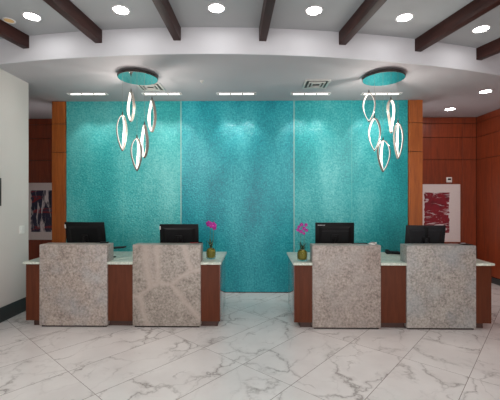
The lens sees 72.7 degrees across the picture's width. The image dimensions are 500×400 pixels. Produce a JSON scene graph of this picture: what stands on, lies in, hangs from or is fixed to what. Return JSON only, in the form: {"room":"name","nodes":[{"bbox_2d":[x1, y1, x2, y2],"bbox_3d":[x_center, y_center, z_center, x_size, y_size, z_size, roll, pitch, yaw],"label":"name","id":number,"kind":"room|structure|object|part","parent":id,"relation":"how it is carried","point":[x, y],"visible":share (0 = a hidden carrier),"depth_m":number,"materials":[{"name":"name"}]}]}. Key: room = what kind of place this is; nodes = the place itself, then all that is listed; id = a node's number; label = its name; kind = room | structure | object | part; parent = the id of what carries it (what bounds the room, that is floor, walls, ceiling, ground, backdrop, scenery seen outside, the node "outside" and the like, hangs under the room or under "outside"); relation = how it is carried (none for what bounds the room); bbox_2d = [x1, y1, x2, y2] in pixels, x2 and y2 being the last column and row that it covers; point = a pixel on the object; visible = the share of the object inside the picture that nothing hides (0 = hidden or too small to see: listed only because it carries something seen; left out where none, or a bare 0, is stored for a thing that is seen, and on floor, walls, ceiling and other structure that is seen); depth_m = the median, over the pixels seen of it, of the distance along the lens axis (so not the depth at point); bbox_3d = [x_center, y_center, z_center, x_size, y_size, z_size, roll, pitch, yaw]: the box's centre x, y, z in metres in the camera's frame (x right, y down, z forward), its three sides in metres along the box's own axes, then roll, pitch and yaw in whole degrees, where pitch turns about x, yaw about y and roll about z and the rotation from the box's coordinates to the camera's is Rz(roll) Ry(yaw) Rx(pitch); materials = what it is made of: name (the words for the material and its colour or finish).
{"room":"hotel lobby","nodes":[
{"label":"hotel lobby","id":0,"kind":"room"},
{"bbox_2d":[0,69,28,307],"bbox_3d":[-4.693,-0.220,1.519,2.570,3.740,7.300,0,0,1],"label":"wall","id":1,"kind":"structure","parent":0,"point":[14,92],"depth_m":4.85,"materials":[{"name":"paint"}]},
{"bbox_2d":[0,297,25,322],"bbox_3d":[-4.636,1.550,1.525,2.484,0.200,7.314,0,0,1],"label":"baseboard","id":2,"kind":"structure","parent":1,"relation":"attached to","point":[17,307],"depth_m":4.79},
{"bbox_2d":[19,225,23,233],"bbox_3d":[-3.351,0.435,4.995,0.012,0.120,0.110,0,0,1],"label":"light switch","id":3,"kind":"object","parent":1,"relation":"attached to","point":[21,228],"visible":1,"depth_m":4.98,"materials":[{"name":"white plastic"}]},
{"bbox_2d":[29,119,52,259],"bbox_3d":[-4.491,-0.060,7.467,2.800,3.420,0.160,0,0,1],"label":"wall","id":4,"kind":"structure","parent":0,"point":[40,130],"depth_m":7.39,"materials":[{"name":"red wood"}]},
{"bbox_2d":[29,183,51,239],"bbox_3d":[-4.417,0.245,7.366,0.750,1.230,0.036,0,0,1],"label":"abstract painting","id":5,"kind":"object","parent":4,"relation":"attached to","point":[40,194],"visible":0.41,"depth_m":7.35,"materials":[{"name":"multicoloured paper"}]},
{"bbox_2d":[66,100,407,292],"bbox_3d":[-0.244,-0.060,6.192,6.530,3.420,0.264,0,0,1],"label":"wall","id":6,"kind":"structure","parent":0,"point":[258,171],"depth_m":6.06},
{"bbox_2d":[52,101,65,242],"bbox_3d":[-3.427,-0.060,6.244,0.243,3.420,0.305,0,0,1],"label":"trim","id":7,"kind":"structure","parent":6,"relation":"attached to","point":[58,107],"depth_m":6.09,"materials":[{"name":"brown wood"}]},
{"bbox_3d":[-2.269,-0.066,6.104,2.058,3.408,0.020,0,0,1],"label":"teal panel","id":8,"kind":"part","parent":6,"relation":"part of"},
{"bbox_3d":[-0.225,-0.066,6.074,2.003,3.408,0.020,0,0,1],"label":"teal panel","id":9,"kind":"part","parent":6,"relation":"part of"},
{"bbox_3d":[1.792,-0.066,6.044,2.004,3.408,0.020,0,0,1],"label":"teal panel","id":10,"kind":"part","parent":6,"relation":"part of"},
{"bbox_2d":[408,100,422,224],"bbox_3d":[2.926,-0.060,6.150,0.243,3.420,0.305,0,0,1],"label":"trim","id":11,"kind":"structure","parent":6,"relation":"attached to","point":[415,107],"depth_m":6.00,"materials":[{"name":"brown wood"}]},
{"bbox_2d":[0,283,499,399],"bbox_3d":[-0.561,1.700,2.659,11.000,0.100,9.700,0,0,1],"label":"floor","id":12,"kind":"structure","parent":0,"point":[257,350],"depth_m":3.52,"materials":[{"name":"stone"}]},
{"bbox_2d":[23,243,226,326],"bbox_3d":[-1.653,1.114,4.842,2.572,1.072,0.915,0,0,1],"label":"reception desk","id":13,"kind":"object","parent":12,"relation":"on","point":[69,284],"visible":1,"depth_m":4.40,"materials":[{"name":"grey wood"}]},
{"bbox_2d":[64,222,105,242],"bbox_3d":[-2.409,0.560,4.944,0.577,0.481,0.200,0,0,1],"label":"computer monitor","id":14,"kind":"object","parent":13,"relation":"on","point":[76,232],"visible":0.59,"depth_m":4.94,"materials":[{"name":"black plastic"}]},
{"bbox_2d":[114,246,125,256],"bbox_3d":[-1.869,0.725,4.768,0.240,0.152,0.100,0,0,1],"label":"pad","id":15,"kind":"object","parent":13,"relation":"on","point":[116,247],"visible":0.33,"depth_m":4.72,"materials":[{"name":"black plastic"}]},
{"bbox_2d":[23,251,226,264],"bbox_3d":[-1.653,0.817,4.842,2.572,0.030,0.915,0,0,1],"label":"countertop","id":16,"kind":"structure","parent":13,"relation":"on","point":[122,257],"depth_m":4.58,"materials":[{"name":"stone"}]},
{"bbox_2d":[159,224,198,242],"bbox_3d":[-1.034,0.576,4.919,0.567,0.451,0.200,0,0,1],"label":"computer monitor","id":17,"kind":"object","parent":13,"relation":"on","point":[169,233],"visible":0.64,"depth_m":4.93,"materials":[{"name":"black plastic"}]},
{"bbox_3d":[-1.033,0.563,4.926,0.100,0.101,0.035,0,0,1],"label":"hinge plate","id":18,"kind":"part","parent":17,"relation":"part of","materials":[{"name":"black plastic"}]},
{"bbox_2d":[206,220,216,258],"bbox_3d":[-0.534,0.540,4.653,0.135,0.522,0.135,0,0,-45],"label":"orchid","id":19,"kind":"object","parent":13,"relation":"on","point":[211,244],"visible":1,"depth_m":4.61,"materials":[{"name":"pink plant"}]},
{"bbox_3d":[-0.384,1.202,4.807,0.006,0.740,0.798,0,0,1],"label":"panel","id":20,"kind":"part","parent":13,"relation":"part of","materials":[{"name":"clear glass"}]},
{"bbox_2d":[287,243,494,329],"bbox_3d":[1.828,1.114,4.766,2.540,1.072,0.915,0,0,1],"label":"reception desk","id":21,"kind":"object","parent":12,"relation":"on","point":[339,285],"visible":0.97,"depth_m":4.33,"materials":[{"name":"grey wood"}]},
{"bbox_3d":[0.575,1.202,4.768,0.006,0.740,0.798,0,0,1],"label":"panel","id":22,"kind":"part","parent":21,"relation":"part of","materials":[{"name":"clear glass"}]},
{"bbox_2d":[296,223,307,260],"bbox_3d":[0.694,0.550,4.497,0.139,0.502,0.147,0,0,-44],"label":"orchid","id":23,"kind":"object","parent":21,"relation":"on","point":[302,253],"visible":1,"depth_m":4.46,"materials":[{"name":"pink plant"}]},
{"bbox_2d":[315,222,353,242],"bbox_3d":[1.227,0.564,4.884,0.560,0.474,0.200,0,0,1],"label":"computer monitor","id":24,"kind":"object","parent":21,"relation":"on","point":[325,232],"visible":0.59,"depth_m":4.90,"materials":[{"name":"black plastic"}]},
{"bbox_3d":[1.227,0.549,4.891,0.100,0.100,0.029,0,0,1],"label":"hinge plate","id":25,"kind":"part","parent":24,"relation":"part of","materials":[{"name":"black plastic"}]},
{"bbox_2d":[287,252,494,265],"bbox_3d":[1.828,0.817,4.766,2.540,0.030,0.915,0,0,1],"label":"countertop","id":26,"kind":"structure","parent":21,"relation":"on","point":[386,259],"depth_m":4.43,"materials":[{"name":"stone"}]},
{"bbox_2d":[385,249,399,253],"bbox_3d":[2.135,0.776,5.089,0.200,0.050,0.170,0,0,12],"label":"desk phone","id":27,"kind":"object","parent":21,"relation":"on","point":[387,251],"visible":0.98,"depth_m":5.03,"materials":[{"name":"black plastic"}]},
{"bbox_2d":[405,225,445,243],"bbox_3d":[2.525,0.582,4.869,0.550,0.438,0.200,0,0,4],"label":"computer monitor","id":28,"kind":"object","parent":21,"relation":"on","point":[414,234],"visible":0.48,"depth_m":4.88,"materials":[{"name":"grey plastic"}]},
{"bbox_3d":[2.525,0.578,4.876,0.100,0.101,0.041,0,0,4],"label":"hinge plate","id":29,"kind":"part","parent":28,"relation":"part of","materials":[{"name":"black plastic"}]},
{"bbox_2d":[0,27,499,118],"bbox_3d":[-0.483,-1.979,5.589,11.070,0.422,3.838,0,0,1],"label":"ceiling","id":30,"kind":"structure","parent":0,"point":[272,77],"depth_m":4.58,"materials":[{"name":"paint"}]},
{"bbox_2d":[66,93,108,94],"bbox_3d":[-2.702,-1.764,5.660,0.660,0.012,0.100,0,0,1],"label":"recessed light","id":31,"kind":"object","parent":30,"relation":"in","point":[66,93],"visible":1,"depth_m":5.64,"materials":[{"name":"grey plastic"}]},
{"bbox_2d":[116,69,157,170],"bbox_3d":[-1.581,-1.081,4.794,0.549,1.378,0.546,0,0,1],"label":"cluster","id":32,"kind":"object","parent":30,"relation":"hanging from","point":[132,76],"visible":1,"depth_m":4.74,"materials":[{"name":"metal"}]},
{"bbox_2d":[137,82,165,90],"bbox_3d":[-1.552,-1.759,5.308,0.380,0.022,0.380,0,0,1],"label":"ceiling vent","id":33,"kind":"object","parent":30,"relation":"in","point":[157,86],"visible":0.8,"depth_m":5.33,"materials":[{"name":"metal"}]},
{"bbox_2d":[141,93,181,94],"bbox_3d":[-1.463,-1.764,5.652,0.660,0.012,0.100,0,0,1],"label":"recessed light","id":34,"kind":"object","parent":30,"relation":"in","point":[141,93],"visible":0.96,"depth_m":5.64,"materials":[{"name":"grey plastic"}]},
{"bbox_2d":[216,92,255,94],"bbox_3d":[-0.224,-1.764,5.649,0.660,0.012,0.100,0,0,1],"label":"recessed light","id":35,"kind":"object","parent":30,"relation":"in","point":[244,93],"visible":1,"depth_m":5.63,"materials":[{"name":"grey plastic"}]},
{"bbox_2d":[290,92,330,94],"bbox_3d":[1.005,-1.764,5.651,0.660,0.012,0.100,0,0,1],"label":"recessed light","id":36,"kind":"object","parent":30,"relation":"in","point":[326,93],"visible":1,"depth_m":5.64,"materials":[{"name":"grey plastic"}]},
{"bbox_2d":[302,80,330,88],"bbox_3d":[1.006,-1.759,5.186,0.380,0.022,0.380,0,0,1],"label":"ceiling vent","id":37,"kind":"object","parent":30,"relation":"in","point":[308,84],"visible":1,"depth_m":5.18,"materials":[{"name":"metal"}]},
{"bbox_2d":[361,92,402,94],"bbox_3d":[2.183,-1.764,5.651,0.660,0.012,0.100,0,0,1],"label":"recessed light","id":38,"kind":"object","parent":30,"relation":"in","point":[397,93],"visible":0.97,"depth_m":5.64,"materials":[{"name":"grey plastic"}]},
{"bbox_2d":[362,69,405,171],"bbox_3d":[1.893,-1.073,4.813,0.580,1.393,0.576,0,0,1],"label":"chandelier","id":39,"kind":"object","parent":30,"relation":"hanging from","point":[386,76],"visible":1,"depth_m":4.78,"materials":[{"name":"metal"}]},
{"bbox_2d":[478,90,492,93],"bbox_3d":[3.842,-1.766,5.544,0.196,0.007,0.196,0,0,1],"label":"recessed light","id":40,"kind":"object","parent":30,"relation":"in","point":[482,91],"visible":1,"depth_m":5.54,"materials":[{"name":"grey"}]},
{"bbox_2d":[0,0,499,47],"bbox_3d":[0.669,-2.140,1.641,8.450,0.100,7.701,0,0,1],"label":"ceiling","id":41,"kind":"structure","parent":0,"point":[287,14],"depth_m":3.87,"materials":[{"name":"paint"}]},
{"bbox_2d":[2,17,15,23],"bbox_3d":[-2.804,-2.087,3.957,0.136,0.007,0.136,0,0,1],"label":"recessed light","id":42,"kind":"object","parent":41,"relation":"in","point":[5,19],"visible":1,"depth_m":3.95,"materials":[{"name":"grey"}]},
{"bbox_2d":[0,19,28,48],"bbox_3d":[-3.288,-2.010,2.080,0.090,0.160,4.612,0,0,11],"label":"ceiling beam","id":43,"kind":"structure","parent":41,"relation":"attached to","point":[8,32],"depth_m":4.11,"materials":[{"name":"brown wood"}]},
{"bbox_2d":[22,12,41,20],"bbox_3d":[-2.483,-2.087,3.873,0.194,0.007,0.194,0,0,1],"label":"recessed light","id":44,"kind":"object","parent":41,"relation":"in","point":[31,16],"visible":1,"depth_m":3.87,"materials":[{"name":"grey"}]},
{"bbox_2d":[43,0,101,42],"bbox_3d":[-2.110,-2.010,1.903,0.092,0.160,4.612,0,0,6],"label":"ceiling beam","id":45,"kind":"structure","parent":41,"relation":"attached to","point":[67,9],"depth_m":3.70,"materials":[{"name":"brown wood"}]},
{"bbox_2d":[112,5,129,14],"bbox_3d":[-1.419,-2.087,3.740,0.194,0.007,0.194,0,0,1],"label":"recessed light","id":46,"kind":"object","parent":41,"relation":"in","point":[119,9],"visible":1,"depth_m":3.74,"materials":[{"name":"grey"}]},
{"bbox_2d":[152,0,180,40],"bbox_3d":[-0.944,-2.010,1.823,0.091,0.160,4.612,0,0,2],"label":"ceiling beam","id":47,"kind":"structure","parent":41,"relation":"attached to","point":[163,7],"depth_m":3.67,"materials":[{"name":"brown wood"}]},
{"bbox_2d":[208,3,224,12],"bbox_3d":[-0.365,-2.087,3.701,0.194,0.007,0.194,0,0,1],"label":"recessed light","id":48,"kind":"object","parent":41,"relation":"in","point":[213,7],"visible":1,"depth_m":3.69,"materials":[{"name":"grey"}]},
{"bbox_2d":[259,0,275,40],"bbox_3d":[0.287,-2.010,1.842,0.092,0.160,4.612,0,0,-3],"label":"ceiling beam","id":49,"kind":"structure","parent":41,"relation":"attached to","point":[268,5],"depth_m":3.66,"materials":[{"name":"brown wood"}]},
{"bbox_2d":[305,5,322,15],"bbox_3d":[0.706,-2.087,3.750,0.194,0.007,0.194,0,0,1],"label":"recessed light","id":50,"kind":"object","parent":41,"relation":"in","point":[312,10],"visible":1,"depth_m":3.74,"materials":[{"name":"grey"}]},
{"bbox_2d":[339,0,386,44],"bbox_3d":[1.470,-2.010,1.960,0.090,0.160,4.612,0,0,-8],"label":"ceiling beam","id":51,"kind":"structure","parent":41,"relation":"attached to","point":[367,9],"depth_m":3.72,"materials":[{"name":"brown wood"}]},
{"bbox_2d":[395,13,413,21],"bbox_3d":[1.769,-2.087,3.893,0.194,0.007,0.194,0,0,1],"label":"recessed light","id":52,"kind":"object","parent":41,"relation":"in","point":[404,17],"visible":1,"depth_m":3.89,"materials":[{"name":"grey"}]},
{"bbox_2d":[415,0,499,51],"bbox_3d":[2.700,-2.010,2.188,0.091,0.160,4.612,0,0,-13],"label":"ceiling beam","id":53,"kind":"structure","parent":41,"relation":"attached to","point":[474,9],"depth_m":3.80,"materials":[{"name":"brown wood"}]},
{"bbox_2d":[472,25,490,32],"bbox_3d":[2.823,-2.087,4.156,0.194,0.007,0.194,0,0,1],"label":"recessed light","id":54,"kind":"object","parent":41,"relation":"in","point":[483,28],"visible":1,"depth_m":4.16,"materials":[{"name":"grey"}]},
{"bbox_2d":[476,38,499,59],"bbox_3d":[3.856,-2.010,2.506,0.091,0.160,4.612,0,0,-18],"label":"ceiling beam","id":55,"kind":"structure","parent":41,"relation":"attached to","point":[492,48],"depth_m":4.53,"materials":[{"name":"brown wood"}]},
{"bbox_2d":[422,117,476,258],"bbox_3d":[3.818,-0.060,7.345,2.220,3.420,0.160,0,0,1],"label":"wall","id":56,"kind":"structure","parent":0,"point":[449,143],"depth_m":7.26,"materials":[{"name":"red wood"}]},
{"bbox_2d":[423,184,459,241],"bbox_3d":[4.047,0.278,7.242,0.840,1.225,0.036,0,0,1],"label":"abstract painting","id":57,"kind":"object","parent":56,"relation":"attached to","point":[441,202],"visible":0.66,"depth_m":7.22,"materials":[{"name":"paper"}]},
{"bbox_2d":[446,177,451,181],"bbox_3d":[4.242,-0.430,7.243,0.110,0.110,0.031,0,0,1],"label":"thermostat","id":58,"kind":"object","parent":56,"relation":"attached to","point":[448,179],"visible":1,"depth_m":7.23,"materials":[{"name":"white plastic"}]},
{"bbox_2d":[477,109,499,279],"bbox_3d":[4.838,-0.220,2.569,0.160,3.740,9.680,0,0,1],"label":"wall","id":59,"kind":"structure","parent":0,"point":[488,124],"depth_m":6.84,"materials":[{"name":"red wood"}]},
{"bbox_2d":[491,277,499,285],"bbox_3d":[4.750,1.595,2.490,0.014,0.110,9.520,0,0,1],"label":"baseboard","id":60,"kind":"structure","parent":59,"relation":"attached to","point":[493,280],"depth_m":6.65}
]}

